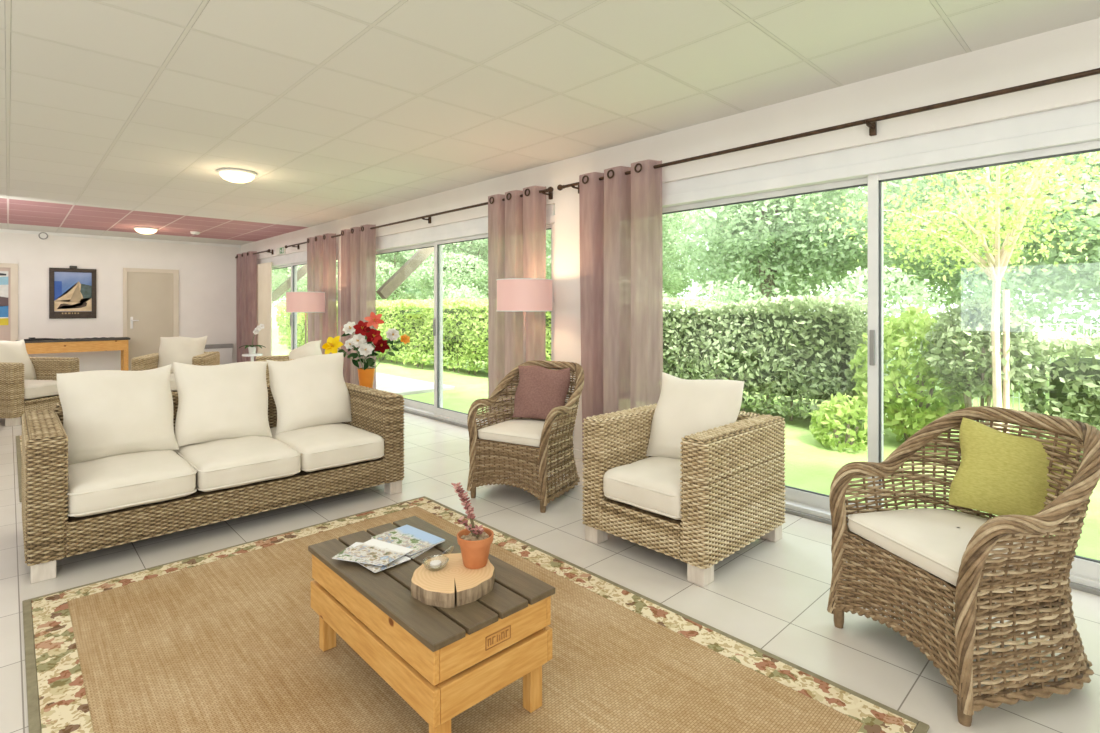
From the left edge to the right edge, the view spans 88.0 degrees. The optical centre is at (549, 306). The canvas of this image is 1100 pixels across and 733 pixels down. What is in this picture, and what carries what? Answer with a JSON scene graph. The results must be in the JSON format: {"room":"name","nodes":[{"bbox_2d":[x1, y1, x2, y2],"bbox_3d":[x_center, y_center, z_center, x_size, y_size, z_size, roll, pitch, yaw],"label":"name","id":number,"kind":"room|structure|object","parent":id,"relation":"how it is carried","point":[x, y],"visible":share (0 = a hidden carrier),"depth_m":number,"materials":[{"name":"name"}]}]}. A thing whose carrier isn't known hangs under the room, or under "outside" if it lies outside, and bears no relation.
{"room":"care facility","nodes":[
{"label":"care facility","id":0,"kind":"room"},
{"bbox_2d":[0,263,17,340],"bbox_3d":[-9.179,0.280,9.159,0.920,2.000,0.075,0,0,-44],"label":"picture frame","id":1,"kind":"structure","parent":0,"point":[9,332],"depth_m":9.43,"materials":[{"name":"white paint"}]},
{"bbox_2d":[0,271,7,324],"bbox_3d":[-9.125,-0.145,9.237,0.505,0.890,0.001,0,0,-44],"label":"print","id":2,"kind":"object","parent":1,"relation":"attached to","point":[3,274],"visible":1,"depth_m":9.38},
{"bbox_2d":[0,232,240,371],"bbox_3d":[-8.973,0.000,9.510,7.300,2.560,0.150,0,0,-44],"label":"wall","id":3,"kind":"structure","parent":0,"point":[207,274],"depth_m":10.33,"materials":[{"name":"white paint"}]},
{"bbox_2d":[49,266,95,318],"bbox_3d":[-8.341,-0.260,9.973,0.635,0.920,0.049,0,0,-44],"label":"framed poster","id":4,"kind":"object","parent":3,"relation":"attached to","point":[72,291],"visible":1,"depth_m":9.97,"materials":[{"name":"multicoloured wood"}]},
{"bbox_2d":[0,229,240,247],"bbox_3d":[-8.980,-1.255,9.372,7.100,0.050,0.040,0,0,-44],"label":"trim","id":5,"kind":"structure","parent":3,"relation":"attached to","point":[1,230],"depth_m":10.39,"materials":[{"name":"white paint"}]},
{"bbox_2d":[123,268,178,370],"bbox_3d":[-7.508,0.280,10.748,0.870,2.000,0.075,0,0,-44],"label":"door","id":6,"kind":"structure","parent":3,"relation":"in","point":[150,296],"depth_m":10.73,"materials":[{"name":"white paint"}]},
{"bbox_2d":[204,344,233,364],"bbox_3d":[-6.699,0.985,11.486,0.560,0.470,0.110,0,0,-44],"label":"wall heater","id":7,"kind":"object","parent":3,"relation":"attached to","point":[225,350],"visible":0.38,"depth_m":11.51,"materials":[{"name":"white paint"}]},
{"bbox_2d":[205,344,233,348],"bbox_3d":[-6.699,0.790,11.486,0.560,0.080,0.110,0,0,-44],"label":"grille","id":8,"kind":"object","parent":7,"relation":"attached to","point":[209,346],"depth_m":11.46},
{"bbox_2d":[457,527,493,568],"bbox_3d":[-0.245,0.794,1.871,0.121,0.100,0.121,0,0,-44],"label":"pot","id":9,"kind":"object","parent":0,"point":[474,546],"depth_m":1.84,"materials":[{"name":"ceramic"}]},
{"bbox_2d":[0,0,1099,244],"bbox_3d":[-3.583,-1.305,3.768,7.200,0.050,15.600,0,0,-44],"label":"ceiling","id":10,"kind":"structure","parent":0,"point":[117,116],"depth_m":3.28,"materials":[{"name":"tile"}]},
{"bbox_2d":[217,168,256,182],"bbox_3d":[-2.966,-1.232,5.404,0.330,0.097,0.330,0,0,-44],"label":"ceiling light","id":11,"kind":"object","parent":10,"relation":"attached to","point":[235,175],"visible":1,"depth_m":5.31,"materials":[{"name":"glass"}]},
{"bbox_2d":[0,412,1099,732],"bbox_3d":[-3.648,1.310,3.706,7.420,0.060,16.000,0,0,-44],"label":"floor","id":12,"kind":"structure","parent":0,"point":[772,597],"depth_m":2.67,"materials":[{"name":"tile"}]},
{"bbox_2d":[16,435,21,501],"bbox_3d":[-3.684,1.274,5.329,1.895,0.012,2.600,0,0,-44],"label":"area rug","id":13,"kind":"object","parent":12,"relation":"on","point":[18,438],"visible":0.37,"depth_m":4.68,"materials":[{"name":"fabric"}]},
{"bbox_2d":[0,357,79,425],"bbox_3d":[-6.117,0.943,6.534,0.849,0.674,0.779,0,0,8],"label":"wicker armchair","id":14,"kind":"object","parent":12,"relation":"on","point":[13,404],"visible":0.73,"depth_m":6.21,"materials":[{"name":"wicker"}]},
{"bbox_2d":[24,379,58,399],"bbox_3d":[-6.052,0.931,6.525,0.719,0.183,0.505,0,0,8],"label":"seat cushion","id":15,"kind":"object","parent":14,"relation":"on","point":[33,388],"visible":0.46,"depth_m":6.42,"materials":[{"name":"beige fabric"}]},
{"bbox_2d":[0,339,36,379],"bbox_3d":[-6.250,0.628,6.552,0.283,0.480,0.539,0,0,12],"label":"pillow","id":16,"kind":"object","parent":15,"relation":"on","point":[10,351],"visible":0.7,"depth_m":6.64,"materials":[{"name":"beige fabric"}]},
{"bbox_2d":[16,337,129,370],"bbox_3d":[-8.095,0.912,9.717,1.480,0.735,0.400,0,0,-44],"label":"console table","id":17,"kind":"object","parent":12,"relation":"on","point":[117,343],"visible":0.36,"depth_m":9.63,"materials":[{"name":"wood"}]},
{"bbox_2d":[131,351,219,392],"bbox_3d":[-4.747,0.943,7.285,0.779,0.674,0.849,0,0,-19],"label":"wicker armchair","id":18,"kind":"object","parent":12,"relation":"on","point":[150,361],"visible":0.24,"depth_m":7.01,"materials":[{"name":"wicker"}]},
{"bbox_2d":[170,373,176,390],"bbox_3d":[-4.726,0.931,7.223,0.505,0.183,0.719,0,0,-19],"label":"seat cushion","id":19,"kind":"object","parent":18,"relation":"on","point":[172,379],"visible":0.06,"depth_m":6.91,"materials":[{"name":"beige fabric"}]},
{"bbox_2d":[158,335,207,373],"bbox_3d":[-4.791,0.624,7.413,0.554,0.492,0.270,0,0,-19],"label":"pillow","id":20,"kind":"object","parent":19,"relation":"on","point":[172,349],"visible":0.66,"depth_m":7.37,"materials":[{"name":"beige fabric"}]},
{"bbox_2d":[22,382,404,583],"bbox_3d":[-2.037,0.925,3.631,1.939,0.709,0.989,0,0,-44],"label":"wicker sofa","id":21,"kind":"object","parent":12,"relation":"on","point":[49,534],"visible":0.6,"depth_m":3.04,"materials":[{"name":"grey wicker"}]},
{"bbox_2d":[66,450,196,516],"bbox_3d":[-2.381,0.931,3.193,0.555,0.182,0.845,0,0,-44],"label":"seat cushion","id":22,"kind":"object","parent":21,"relation":"on","point":[122,481],"visible":0.75,"depth_m":2.94,"materials":[{"name":"beige fabric"}]},
{"bbox_2d":[57,364,178,464],"bbox_3d":[-2.513,0.615,3.335,0.261,0.507,0.555,0,0,45],"label":"pillow","id":23,"kind":"object","parent":22,"relation":"on","point":[106,413],"visible":0.98,"depth_m":3.26,"materials":[{"name":"beige fabric"}]},
{"bbox_2d":[173,436,300,491],"bbox_3d":[-1.982,0.932,3.573,0.555,0.181,0.845,0,0,-44],"label":"seat cushion","id":24,"kind":"object","parent":21,"relation":"on","point":[233,462],"visible":0.77,"depth_m":3.32,"materials":[{"name":"beige fabric"}]},
{"bbox_2d":[173,361,271,446],"bbox_3d":[-2.131,0.613,3.730,0.562,0.528,0.257,0,0,-41],"label":"pillow","id":25,"kind":"object","parent":24,"relation":"on","point":[224,401],"visible":1,"depth_m":3.65,"materials":[{"name":"beige fabric"}]},
{"bbox_2d":[270,423,383,471],"bbox_3d":[-1.583,0.931,3.953,0.554,0.182,0.845,0,0,-44],"label":"seat cushion","id":26,"kind":"object","parent":21,"relation":"on","point":[326,446],"visible":0.65,"depth_m":3.71,"materials":[{"name":"beige fabric"}]},
{"bbox_2d":[266,352,351,433],"bbox_3d":[-1.730,0.615,4.129,0.557,0.538,0.266,0,0,-41],"label":"pillow","id":27,"kind":"object","parent":26,"relation":"on","point":[308,391],"visible":0.99,"depth_m":4.05,"materials":[{"name":"beige fabric"}]},
{"bbox_2d":[242,353,262,360],"bbox_3d":[-5.250,1.055,10.049,0.330,0.450,0.330,0,0,-44],"label":"plant stand","id":28,"kind":"object","parent":12,"relation":"on","point":[255,354],"visible":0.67,"depth_m":9.96,"materials":[{"name":"white paint"}]},
{"bbox_2d":[239,324,265,353],"bbox_3d":[-5.245,0.561,10.065,0.410,0.537,0.409,0,0,-44],"label":"potted orchid","id":29,"kind":"object","parent":28,"relation":"on","point":[252,350],"visible":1,"depth_m":10.02,"materials":[{"name":"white plant"}]},
{"bbox_2d":[256,354,323,383],"bbox_3d":[-3.080,0.943,6.896,0.849,0.674,0.779,0,0,-28],"label":"wicker armchair","id":30,"kind":"object","parent":12,"relation":"on","point":[283,357],"visible":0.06,"depth_m":6.96,"materials":[{"name":"wicker"}]},
{"bbox_3d":[-3.138,0.931,6.866,0.720,0.182,0.504,0,0,-28],"label":"seat cushion","id":31,"kind":"object","parent":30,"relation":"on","visible":0},
{"bbox_2d":[289,340,321,358],"bbox_3d":[-3.014,0.629,7.033,0.498,0.433,0.295,0,0,-3],"label":"pillow","id":32,"kind":"object","parent":31,"relation":"on","point":[312,348],"visible":0.43,"depth_m":7.01,"materials":[{"name":"beige fabric"}]},
{"bbox_2d":[286,292,324,343],"bbox_3d":[-3.340,0.538,7.794,0.498,1.484,0.498,0,0,-44],"label":"floor lamp","id":33,"kind":"object","parent":12,"relation":"on","point":[296,302],"visible":0.8,"depth_m":7.59,"materials":[{"name":"fabric"}]},
{"bbox_2d":[22,496,929,732],"bbox_3d":[-0.564,1.274,2.099,1.985,0.012,2.900,0,0,-44],"label":"area rug","id":34,"kind":"object","parent":12,"relation":"on","point":[225,640],"visible":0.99,"depth_m":2.02,"materials":[{"name":"carpet"}]},
{"bbox_2d":[308,516,554,732],"bbox_3d":[-0.442,1.079,1.967,0.450,0.378,0.864,0,0,-44],"label":"coffee table","id":35,"kind":"object","parent":34,"relation":"on","point":[417,647],"visible":0.88,"depth_m":1.72,"materials":[{"name":"brown wood"}]},
{"bbox_2d":[357,555,410,572],"bbox_3d":[-0.607,0.882,2.010,0.200,0.003,0.140,0,0,42],"label":"magazine","id":36,"kind":"object","parent":35,"relation":"on","point":[374,568],"visible":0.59,"depth_m":1.94,"materials":[{"name":"white paper"}]},
{"bbox_2d":[332,542,382,565],"bbox_3d":[-0.642,0.872,2.018,0.200,0.003,0.140,0,0,16],"label":"magazine","id":37,"kind":"object","parent":36,"relation":"on","point":[340,556],"visible":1,"depth_m":1.98,"materials":[{"name":"white paper"}]},
{"bbox_2d":[343,539,412,564],"bbox_3d":[-0.610,0.869,2.028,0.200,0.003,0.140,0,0,28],"label":"magazine","id":38,"kind":"object","parent":37,"relation":"on","point":[373,550],"visible":1,"depth_m":2.02,"materials":[{"name":"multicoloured paper"}]},
{"bbox_2d":[405,545,434,558],"bbox_3d":[-0.551,0.886,2.139,0.235,0.006,0.165,0,0,26],"label":"magazine","id":39,"kind":"object","parent":35,"relation":"on","point":[413,556],"visible":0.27,"depth_m":2.04,"materials":[{"name":"white paper"}]},
{"bbox_2d":[371,525,444,555],"bbox_3d":[-0.536,0.877,2.153,0.235,0.006,0.165,0,0,39],"label":"magazine","id":40,"kind":"object","parent":39,"relation":"on","point":[408,536],"visible":0.98,"depth_m":2.15,"materials":[{"name":"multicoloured paper"}]},
{"bbox_2d":[411,553,494,607],"bbox_3d":[-0.307,0.867,1.828,0.277,0.045,0.264,0,0,-44],"label":"wood slice","id":41,"kind":"object","parent":35,"relation":"on","point":[435,587],"visible":0.83,"depth_m":1.75,"materials":[{"name":"brown wood"}]},
{"bbox_2d":[422,546,452,570],"bbox_3d":[-0.367,0.810,1.852,0.094,0.068,0.084,0,0,-44],"label":"glass dish","id":42,"kind":"object","parent":41,"relation":"on","point":[435,564],"visible":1,"depth_m":1.84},
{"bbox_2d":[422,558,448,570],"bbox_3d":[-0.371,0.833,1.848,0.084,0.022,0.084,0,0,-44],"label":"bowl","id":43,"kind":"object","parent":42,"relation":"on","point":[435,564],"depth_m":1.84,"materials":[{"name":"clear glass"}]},
{"bbox_2d":[451,482,493,568],"bbox_3d":[-0.247,0.707,1.869,0.127,0.275,0.121,0,0,-44],"label":"potted succulent","id":44,"kind":"object","parent":41,"relation":"on","point":[474,541],"visible":1,"depth_m":1.85,"materials":[{"name":"ceramic"}]},
{"bbox_2d":[497,278,552,362],"bbox_3d":[-0.191,0.527,4.752,0.468,1.506,0.543,0,0,31],"label":"floor lamp","id":45,"kind":"object","parent":12,"relation":"on","point":[524,295],"visible":0.69,"depth_m":4.52,"materials":[{"name":"fabric"}]},
{"bbox_2d":[467,360,583,512],"bbox_3d":[-0.116,0.842,3.978,0.683,0.875,0.722,0,0,30],"label":"tub chair","id":46,"kind":"object","parent":12,"relation":"on","point":[486,469],"visible":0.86,"depth_m":3.78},
{"bbox_2d":[478,419,568,446],"bbox_3d":[-0.143,0.848,3.931,0.524,0.085,0.527,0,0,30],"label":"seat cushion","id":47,"kind":"object","parent":46,"relation":"on","point":[527,432],"visible":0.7,"depth_m":3.77,"materials":[{"name":"beige fabric"}]},
{"bbox_2d":[512,365,569,419],"bbox_3d":[-0.062,0.623,4.101,0.412,0.389,0.176,0,0,15],"label":"throw pillow","id":48,"kind":"object","parent":47,"relation":"on","point":[540,390],"visible":0.85,"depth_m":4.06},
{"bbox_2d":[582,404,785,586],"bbox_3d":[0.741,0.943,3.147,0.849,0.674,0.779,0,0,-44],"label":"wicker armchair","id":49,"kind":"object","parent":12,"relation":"on","point":[733,475],"visible":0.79,"depth_m":2.87,"materials":[{"name":"wicker"}]},
{"bbox_2d":[603,456,681,519],"bbox_3d":[0.694,0.930,3.102,0.719,0.184,0.505,0,0,-44],"label":"seat cushion","id":50,"kind":"object","parent":49,"relation":"on","point":[652,484],"visible":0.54,"depth_m":2.89,"materials":[{"name":"beige fabric"}]},
{"bbox_2d":[646,372,744,459],"bbox_3d":[0.811,0.633,3.227,0.522,0.473,0.266,0,0,41],"label":"pillow","id":51,"kind":"object","parent":50,"relation":"on","point":[684,407],"visible":0.78,"depth_m":3.18,"materials":[{"name":"beige fabric"}]},
{"bbox_2d":[827,406,1099,726],"bbox_3d":[1.537,0.842,2.090,0.722,0.875,0.683,0,0,-13],"label":"tub chair","id":52,"kind":"object","parent":12,"relation":"on","point":[1047,603],"visible":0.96,"depth_m":1.84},
{"bbox_2d":[848,508,1059,585],"bbox_3d":[1.484,0.848,2.078,0.527,0.085,0.524,0,0,-13],"label":"seat cushion","id":53,"kind":"object","parent":52,"relation":"on","point":[935,541],"visible":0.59,"depth_m":2.06,"materials":[{"name":"beige fabric"}]},
{"bbox_2d":[949,418,1082,530],"bbox_3d":[1.771,0.640,2.171,0.413,0.389,0.167,0,0,34],"label":"throw pillow","id":54,"kind":"object","parent":53,"relation":"on","point":[999,473],"visible":0.67,"depth_m":2.16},
{"bbox_3d":[-1.703,1.045,5.281,0.410,0.471,0.410,0,0,-44],"label":"side table","id":55,"kind":"object","parent":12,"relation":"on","visible":0},
{"bbox_2d":[357,368,374,387],"bbox_3d":[-1.703,0.690,5.281,0.156,0.240,0.156,0,0,-44],"label":"flower vase","id":56,"kind":"object","parent":55,"relation":"on","point":[366,377],"visible":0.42,"depth_m":5.22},
{"bbox_2d":[322,336,359,368],"bbox_3d":[-1.895,0.523,5.248,0.399,0.517,0.178,0,0,10],"label":"lily","id":57,"kind":"object","parent":56,"relation":"in","point":[332,345],"visible":0.84,"depth_m":5.24,"materials":[{"name":"yellow plant"}]},
{"bbox_2d":[341,322,364,365],"bbox_3d":[-1.815,0.458,5.292,0.240,0.645,0.090,0,0,-15],"label":"flower","id":58,"kind":"object","parent":56,"relation":"in","point":[348,328],"visible":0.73,"depth_m":5.28,"materials":[{"name":"white plant"}]},
{"bbox_2d":[350,334,373,364],"bbox_3d":[-1.726,0.511,5.220,0.142,0.539,0.187,0,0,17],"label":"flower","id":59,"kind":"object","parent":56,"relation":"in","point":[358,340],"visible":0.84,"depth_m":5.17,"materials":[{"name":"white plant"}]},
{"bbox_2d":[353,321,370,360],"bbox_3d":[-1.730,0.452,5.259,0.178,0.656,0.104,0,0,-5],"label":"lily","id":60,"kind":"object","parent":56,"relation":"in","point":[361,328],"visible":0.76,"depth_m":5.27,"materials":[{"name":"red plant"}]},
{"bbox_2d":[358,343,376,366],"bbox_3d":[-1.667,0.552,5.222,0.137,0.456,0.196,0,0,6],"label":"flower","id":61,"kind":"object","parent":56,"relation":"in","point":[366,349],"visible":0.96,"depth_m":5.17,"materials":[{"name":"white plant"}]},
{"bbox_2d":[364,329,382,369],"bbox_3d":[-1.629,0.489,5.250,0.166,0.584,0.148,0,0,-16],"label":"lily","id":62,"kind":"object","parent":56,"relation":"in","point":[374,335],"visible":0.84,"depth_m":5.22,"materials":[{"name":"red plant"}]},
{"bbox_2d":[364,312,383,367],"bbox_3d":[-1.642,0.412,5.313,0.160,0.736,0.112,0,0,-44],"label":"lily","id":63,"kind":"object","parent":56,"relation":"in","point":[374,320],"visible":0.66,"depth_m":5.32,"materials":[{"name":"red plant"}]},
{"bbox_2d":[367,339,389,368],"bbox_3d":[-1.591,0.533,5.289,0.202,0.495,0.162,0,0,-44],"label":"lily","id":64,"kind":"object","parent":56,"relation":"in","point":[381,345],"visible":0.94,"depth_m":5.27,"materials":[{"name":"red plant"}]},
{"bbox_2d":[370,328,399,367],"bbox_3d":[-1.550,0.489,5.293,0.281,0.584,0.154,0,0,10],"label":"flower","id":65,"kind":"object","parent":56,"relation":"in","point":[392,334],"visible":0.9,"depth_m":5.29,"materials":[{"name":"white plant"}]},
{"bbox_2d":[375,334,409,367],"bbox_3d":[-1.519,0.517,5.347,0.415,0.529,0.125,0,0,-1],"label":"lily","id":66,"kind":"object","parent":56,"relation":"in","point":[404,338],"visible":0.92,"depth_m":5.32,"materials":[{"name":"orange plant"}]},
{"bbox_2d":[241,18,1099,450],"bbox_3d":[-0.974,0.000,6.249,0.200,2.560,15.600,0,0,-44],"label":"wall","id":67,"kind":"structure","parent":0,"point":[1075,48],"depth_m":3.50,"materials":[{"name":"white paint"}]},
{"bbox_2d":[235,249,272,257],"bbox_3d":[-5.709,-1.000,10.992,0.126,0.090,2.056,0,0,-44],"label":"curtain rod","id":68,"kind":"object","parent":67,"relation":"attached to","point":[268,250],"visible":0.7,"depth_m":10.37,"materials":[{"name":"brown metal"}]},
{"bbox_2d":[236,251,256,361],"bbox_3d":[-6.004,0.092,11.228,0.128,2.315,1.053,0,0,-43],"label":"curtain","id":69,"kind":"object","parent":68,"relation":"hanging from","point":[246,262],"visible":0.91,"depth_m":11.15,"materials":[{"name":"pink fabric"}]},
{"bbox_2d":[272,264,306,300],"bbox_3d":[-5.058,-0.736,11.405,1.078,1.249,0.120,0,0,-44],"label":"brace","id":70,"kind":"object","parent":67,"relation":"attached to","point":[302,271],"visible":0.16,"depth_m":11.21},
{"bbox_2d":[257,245,337,350],"bbox_3d":[-4.439,0.195,9.896,0.195,2.230,4.060,0,0,-44],"label":"window","id":71,"kind":"structure","parent":67,"relation":"in","point":[293,260],"depth_m":9.88,"materials":[{"name":"white metal"}]},
{"bbox_2d":[256,262,271,356],"bbox_3d":[-5.480,0.215,10.810,0.025,2.070,1.180,0,0,-44],"label":"roller blind","id":72,"kind":"object","parent":71,"relation":"attached to","point":[264,270],"visible":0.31,"depth_m":10.62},
{"bbox_2d":[376,247,433,298],"bbox_3d":[-1.957,-0.736,8.144,1.078,1.249,0.120,0,0,-44],"label":"brace","id":73,"kind":"object","parent":67,"relation":"attached to","point":[421,255],"visible":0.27,"depth_m":8.00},
{"bbox_2d":[285,187,553,248],"bbox_3d":[-2.195,-1.000,7.296,0.126,0.090,6.516,0,0,-44],"label":"curtain rod","id":74,"kind":"object","parent":67,"relation":"attached to","point":[549,190],"visible":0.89,"depth_m":6.21,"materials":[{"name":"brown metal"}]},
{"bbox_2d":[307,233,336,353],"bbox_3d":[-3.451,0.092,8.554,0.135,2.315,0.937,0,0,-44],"label":"curtain","id":75,"kind":"object","parent":74,"relation":"hanging from","point":[321,252],"visible":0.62,"depth_m":8.34,"materials":[{"name":"pink fabric"}]},
{"bbox_2d":[341,224,375,388],"bbox_3d":[-2.600,0.092,7.660,0.134,2.315,0.927,0,0,-44],"label":"curtain","id":76,"kind":"object","parent":74,"relation":"hanging from","point":[358,244],"visible":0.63,"depth_m":7.58,"materials":[{"name":"pink fabric"}]},
{"bbox_2d":[488,186,545,423],"bbox_3d":[-0.340,0.092,5.280,0.136,2.315,0.780,0,0,-44],"label":"curtain","id":77,"kind":"object","parent":74,"relation":"hanging from","point":[516,224],"visible":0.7,"depth_m":5.22,"materials":[{"name":"pink fabric"}]},
{"bbox_2d":[376,204,554,428],"bbox_3d":[-1.283,0.195,6.577,0.195,2.230,4.060,0,0,-44],"label":"window frame","id":78,"kind":"structure","parent":67,"relation":"in","point":[436,237],"depth_m":6.53,"materials":[{"name":"white metal"}]},
{"bbox_2d":[557,68,1099,193],"bbox_3d":[2.085,-1.000,2.795,0.126,0.090,5.778,0,0,-44],"label":"curtain rod","id":79,"kind":"object","parent":67,"relation":"attached to","point":[871,123],"visible":0.89,"depth_m":3.06,"materials":[{"name":"brown metal"}]},
{"bbox_2d":[579,159,662,460],"bbox_3d":[0.504,0.092,4.388,0.141,2.315,0.795,0,0,-44],"label":"curtain","id":80,"kind":"object","parent":79,"relation":"hanging from","point":[620,214],"visible":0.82,"depth_m":4.33,"materials":[{"name":"pink fabric"}]},
{"bbox_2d":[662,101,1099,595],"bbox_3d":[1.867,0.195,3.265,0.195,2.230,4.060,0,0,-44],"label":"window frame","id":81,"kind":"structure","parent":67,"relation":"in","point":[1073,130],"depth_m":3.22,"materials":[{"name":"white metal"}]},
{"label":"outside","id":82,"kind":"structure","parent":0,"visible":0},
{"bbox_2d":[376,373,454,395],"bbox_3d":[-4.955,1.345,11.778,1.650,0.070,8.100,0,0,-44],"label":"terrace","id":83,"kind":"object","parent":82,"point":[402,386],"visible":0.17,"depth_m":9.51,"materials":[{"name":"concrete"}]},
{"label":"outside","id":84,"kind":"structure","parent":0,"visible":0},
{"bbox_2d":[272,317,1099,559],"bbox_3d":[12.923,1.410,39.886,66.300,0.100,120.000,0,0,-44],"label":"lawn","id":85,"kind":"structure","parent":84,"point":[810,466],"depth_m":6.03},
{"bbox_2d":[272,266,305,310],"bbox_3d":[-13.847,-2.236,30.751,5.054,7.298,4.698,0,0,42],"label":"tree","id":86,"kind":"object","parent":85,"relation":"on","point":[279,276],"visible":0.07,"depth_m":29.61,"materials":[{"name":"green plant"}]},
{"bbox_2d":[288,260,337,300],"bbox_3d":[-10.136,-2.038,26.965,4.776,6.896,4.439,0,0,42],"label":"tree","id":87,"kind":"object","parent":85,"relation":"on","point":[303,284],"visible":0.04,"depth_m":25.85,"materials":[{"name":"green plant"}]},
{"bbox_2d":[336,250,421,300],"bbox_3d":[-6.617,-2.132,23.691,4.909,7.089,4.563,0,0,-36],"label":"tree","id":88,"kind":"object","parent":85,"relation":"on","point":[387,264],"visible":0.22,"depth_m":22.45,"materials":[{"name":"green plant"}]},
{"bbox_2d":[275,297,550,374],"bbox_3d":[-4.090,0.574,14.534,1.438,1.583,13.423,0,0,-44],"label":"clipped hedge","id":89,"kind":"object","parent":85,"relation":"on","point":[465,327],"visible":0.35,"depth_m":12.24,"materials":[{"name":"green plant"}]},
{"bbox_2d":[401,239,487,299],"bbox_3d":[-3.057,-2.059,19.749,4.806,6.940,4.467,0,0,-43],"label":"tree","id":90,"kind":"object","parent":85,"relation":"on","point":[463,262],"visible":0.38,"depth_m":18.23,"materials":[{"name":"green plant"}]},
{"bbox_2d":[429,280,487,308],"bbox_3d":[-2.592,0.317,16.031,2.006,2.095,2.022,0,0,-44],"label":"bush","id":91,"kind":"object","parent":85,"relation":"on","point":[462,291],"visible":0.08,"depth_m":15.90,"materials":[{"name":"green plant"}]},
{"bbox_2d":[546,213,676,278],"bbox_3d":[1.084,-2.242,15.229,5.063,7.311,4.706,0,0,-17],"label":"tree","id":92,"kind":"object","parent":85,"relation":"on","point":[665,216],"visible":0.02,"depth_m":15.06,"materials":[{"name":"green plant"}]},
{"bbox_2d":[662,211,692,297],"bbox_3d":[2.863,-1.838,20.831,4.795,6.494,4.333,0,0,20],"label":"tree","id":93,"kind":"object","parent":85,"relation":"on","point":[677,236],"visible":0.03,"depth_m":20.42,"materials":[{"name":"green plant"}]},
{"bbox_2d":[663,210,701,297],"bbox_3d":[4.746,-2.165,27.010,4.811,7.156,4.754,0,0,10],"label":"tree","id":94,"kind":"object","parent":85,"relation":"on","point":[677,265],"visible":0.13,"depth_m":26.21,"materials":[{"name":"green plant"}]},
{"bbox_2d":[694,274,762,303],"bbox_3d":[3.026,0.405,9.801,1.610,1.947,1.608,0,0,-44],"label":"bush","id":95,"kind":"object","parent":85,"relation":"on","point":[724,296],"visible":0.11,"depth_m":9.63,"materials":[{"name":"green plant"}]},
{"bbox_2d":[663,294,886,430],"bbox_3d":[2.058,0.602,8.029,1.450,1.527,4.509,0,0,-44],"label":"clipped hedge","id":96,"kind":"object","parent":85,"relation":"on","point":[776,352],"visible":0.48,"depth_m":6.73,"materials":[{"name":"green plant"}]},
{"bbox_2d":[684,186,865,312],"bbox_3d":[6.487,-2.121,17.148,4.717,7.070,5.220,0,0,-40],"label":"tree","id":97,"kind":"object","parent":85,"relation":"on","point":[860,191],"visible":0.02,"depth_m":16.73,"materials":[{"name":"green plant"}]},
{"bbox_2d":[677,176,931,312],"bbox_3d":[4.848,-2.384,11.504,4.892,7.600,5.263,0,0,23],"label":"tree","id":98,"kind":"object","parent":85,"relation":"on","point":[784,241],"visible":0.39,"depth_m":10.66,"materials":[{"name":"green plant"}]},
{"bbox_2d":[809,392,885,451],"bbox_3d":[2.852,1.104,5.544,0.684,0.568,0.663,0,0,-44],"label":"bush","id":99,"kind":"object","parent":85,"relation":"on","point":[842,409],"visible":0.88,"depth_m":5.47,"materials":[{"name":"green plant"}]},
{"bbox_2d":[819,266,950,394],"bbox_3d":[4.753,0.380,8.202,1.808,1.991,1.869,0,0,-44],"label":"bush","id":100,"kind":"object","parent":85,"relation":"on","point":[917,299],"visible":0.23,"depth_m":7.95,"materials":[{"name":"green plant"}]},
{"bbox_2d":[839,174,967,331],"bbox_3d":[11.936,-2.232,18.918,4.845,7.293,4.903,0,0,-39],"label":"tree","id":101,"kind":"object","parent":85,"relation":"on","point":[885,293],"visible":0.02,"depth_m":18.77,"materials":[{"name":"green plant"}]},
{"bbox_2d":[847,306,980,440],"bbox_3d":[3.583,0.680,5.657,1.075,1.385,1.075,0,0,-26],"label":"bush","id":102,"kind":"object","parent":85,"relation":"on","point":[923,414],"visible":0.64,"depth_m":5.44,"materials":[{"name":"green plant"}]},
{"bbox_2d":[796,151,1099,431],"bbox_3d":[3.664,-0.376,4.731,2.690,3.472,2.900,0,0,-44],"label":"young tree","id":103,"kind":"object","parent":85,"relation":"on","point":[998,261],"visible":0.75,"depth_m":4.58,"materials":[{"name":"green plant"}]},
{"bbox_2d":[867,162,1079,355],"bbox_3d":[10.075,-2.026,13.239,4.588,6.876,5.077,0,0,-42],"label":"tree","id":104,"kind":"object","parent":85,"relation":"on","point":[927,273],"visible":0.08,"depth_m":13.20,"materials":[{"name":"green plant"}]},
{"bbox_2d":[918,294,1049,426],"bbox_3d":[3.757,0.622,4.977,0.839,1.480,0.863,0,0,-27],"label":"bush","id":105,"kind":"object","parent":85,"relation":"on","point":[953,323],"visible":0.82,"depth_m":4.82,"materials":[{"name":"green plant"}]},
{"bbox_2d":[886,321,1099,438],"bbox_3d":[4.721,0.720,6.282,0.050,1.280,2.850,0,0,-44],"label":"wire fence","id":106,"kind":"object","parent":85,"relation":"on","point":[1037,324],"visible":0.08,"depth_m":5.88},
{"bbox_2d":[1003,290,1009,432],"bbox_3d":[3.695,0.610,4.618,0.041,1.500,0.041,0,0,-21],"label":"support stake","id":107,"kind":"object","parent":85,"relation":"on","point":[1006,293],"visible":0.61,"depth_m":4.60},
{"bbox_2d":[929,152,1099,336],"bbox_3d":[7.998,-2.368,8.272,5.241,7.567,4.871,0,0,-5],"label":"tree","id":108,"kind":"object","parent":85,"relation":"on","point":[1092,246],"visible":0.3,"depth_m":7.64,"materials":[{"name":"green plant"}]},
{"bbox_2d":[1020,335,1099,461],"bbox_3d":[6.598,0.795,2.973,1.452,1.140,6.347,0,0,-44],"label":"clipped hedge","id":109,"kind":"object","parent":85,"relation":"on","point":[1074,380],"visible":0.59,"depth_m":4.76,"materials":[{"name":"green plant"}]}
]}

